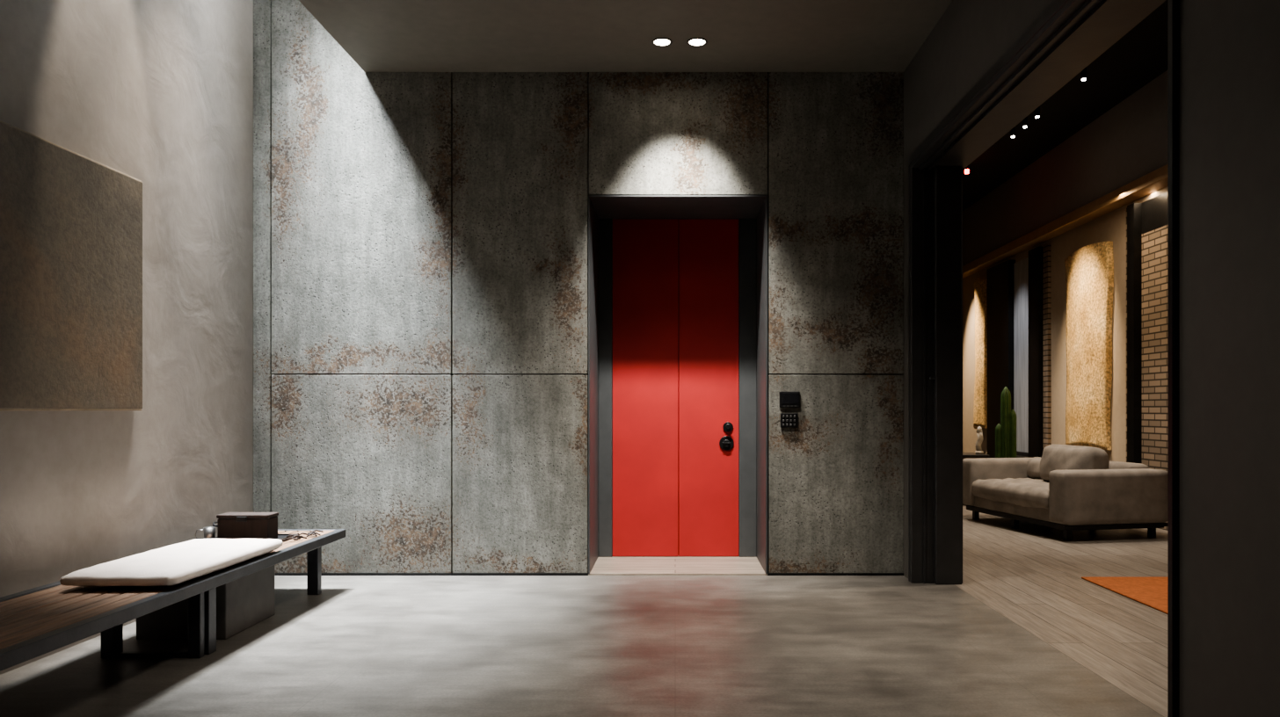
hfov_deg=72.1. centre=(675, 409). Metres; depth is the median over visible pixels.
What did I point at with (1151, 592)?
area rug
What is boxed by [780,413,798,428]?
keypad
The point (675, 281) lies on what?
door leaf
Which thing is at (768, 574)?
baseboard
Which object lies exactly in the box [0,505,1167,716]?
floor
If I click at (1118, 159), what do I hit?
fascia
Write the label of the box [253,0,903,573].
wall
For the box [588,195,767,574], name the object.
door frame
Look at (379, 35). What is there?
ceiling
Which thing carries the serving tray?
on the bench
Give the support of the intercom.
attached to the wall at (420, 239)
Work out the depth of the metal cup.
5.17 m
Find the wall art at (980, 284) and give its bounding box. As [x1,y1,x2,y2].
[973,277,987,429]
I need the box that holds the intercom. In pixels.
[779,392,799,407]
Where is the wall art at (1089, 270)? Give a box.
[1064,241,1113,450]
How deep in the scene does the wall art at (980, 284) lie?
13.81 m
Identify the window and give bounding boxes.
[1013,257,1028,458]
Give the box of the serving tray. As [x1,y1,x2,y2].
[214,533,296,541]
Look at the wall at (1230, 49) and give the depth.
2.66 m
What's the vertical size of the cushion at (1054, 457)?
0.411 m
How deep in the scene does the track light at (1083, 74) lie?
9.27 m
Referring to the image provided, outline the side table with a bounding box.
[962,452,989,505]
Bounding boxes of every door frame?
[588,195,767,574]
[908,0,1179,716]
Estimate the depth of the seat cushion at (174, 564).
4.13 m
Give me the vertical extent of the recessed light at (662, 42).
0.008 m
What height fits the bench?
0.400 m
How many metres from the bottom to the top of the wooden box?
0.159 m
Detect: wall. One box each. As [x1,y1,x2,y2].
[0,0,253,675]
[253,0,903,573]
[901,0,1279,716]
[962,186,1167,462]
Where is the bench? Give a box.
[0,529,345,671]
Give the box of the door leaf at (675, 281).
[612,218,738,556]
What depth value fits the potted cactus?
10.91 m
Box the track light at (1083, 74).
[962,66,1086,174]
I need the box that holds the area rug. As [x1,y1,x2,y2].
[1081,576,1167,614]
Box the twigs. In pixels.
[276,530,323,541]
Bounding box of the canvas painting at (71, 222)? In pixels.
[0,120,142,411]
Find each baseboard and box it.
[274,573,588,575]
[767,573,903,575]
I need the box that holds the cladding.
[1043,207,1167,530]
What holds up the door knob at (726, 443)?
attached to the door leaf at (675, 281)
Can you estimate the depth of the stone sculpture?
11.12 m
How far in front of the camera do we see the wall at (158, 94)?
5.12 m
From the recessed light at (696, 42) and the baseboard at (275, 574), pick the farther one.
the baseboard at (275, 574)
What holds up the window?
in the wall at (1110, 227)
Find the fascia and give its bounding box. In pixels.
[962,70,1167,278]
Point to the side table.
(965, 455)
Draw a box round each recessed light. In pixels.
[651,37,672,47]
[686,37,707,47]
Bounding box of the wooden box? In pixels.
[212,512,278,538]
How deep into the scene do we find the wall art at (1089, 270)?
10.16 m
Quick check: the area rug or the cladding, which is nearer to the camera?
the area rug
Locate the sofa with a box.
[962,444,1167,541]
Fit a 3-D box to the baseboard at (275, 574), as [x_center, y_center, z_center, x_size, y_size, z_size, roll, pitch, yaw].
[-1.833,1.187,6.327,2.413,0.018,0.006,0,0,0]
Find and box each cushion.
[59,538,282,586]
[1026,457,1040,479]
[1040,444,1109,481]
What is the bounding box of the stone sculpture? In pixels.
[974,426,983,454]
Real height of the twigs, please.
0.038 m
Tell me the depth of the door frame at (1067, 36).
5.75 m
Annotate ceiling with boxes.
[298,0,952,72]
[962,0,1167,210]
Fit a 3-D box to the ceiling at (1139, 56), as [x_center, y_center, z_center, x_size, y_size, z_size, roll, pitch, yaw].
[3.540,-3.239,7.750,3.120,0.130,15.900,0,0,0]
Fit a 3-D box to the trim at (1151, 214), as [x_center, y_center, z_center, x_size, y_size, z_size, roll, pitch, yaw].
[4.840,-0.479,10.470,0.120,3.350,6.140,0,0,0]
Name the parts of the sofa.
arm, seat, frame, arm, backrest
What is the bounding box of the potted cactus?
[995,386,1016,458]
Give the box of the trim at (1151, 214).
[987,191,1167,463]
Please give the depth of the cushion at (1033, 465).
9.34 m
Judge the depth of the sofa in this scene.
8.16 m
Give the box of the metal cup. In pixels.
[195,526,215,539]
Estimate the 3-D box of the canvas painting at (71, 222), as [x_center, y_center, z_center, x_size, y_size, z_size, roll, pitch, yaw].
[-3.012,-0.639,4.040,0.054,1.290,1.800,0,0,0]
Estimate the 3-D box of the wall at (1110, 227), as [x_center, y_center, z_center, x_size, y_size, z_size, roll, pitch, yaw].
[5.000,-0.989,7.650,0.200,4.370,15.700,0,0,0]

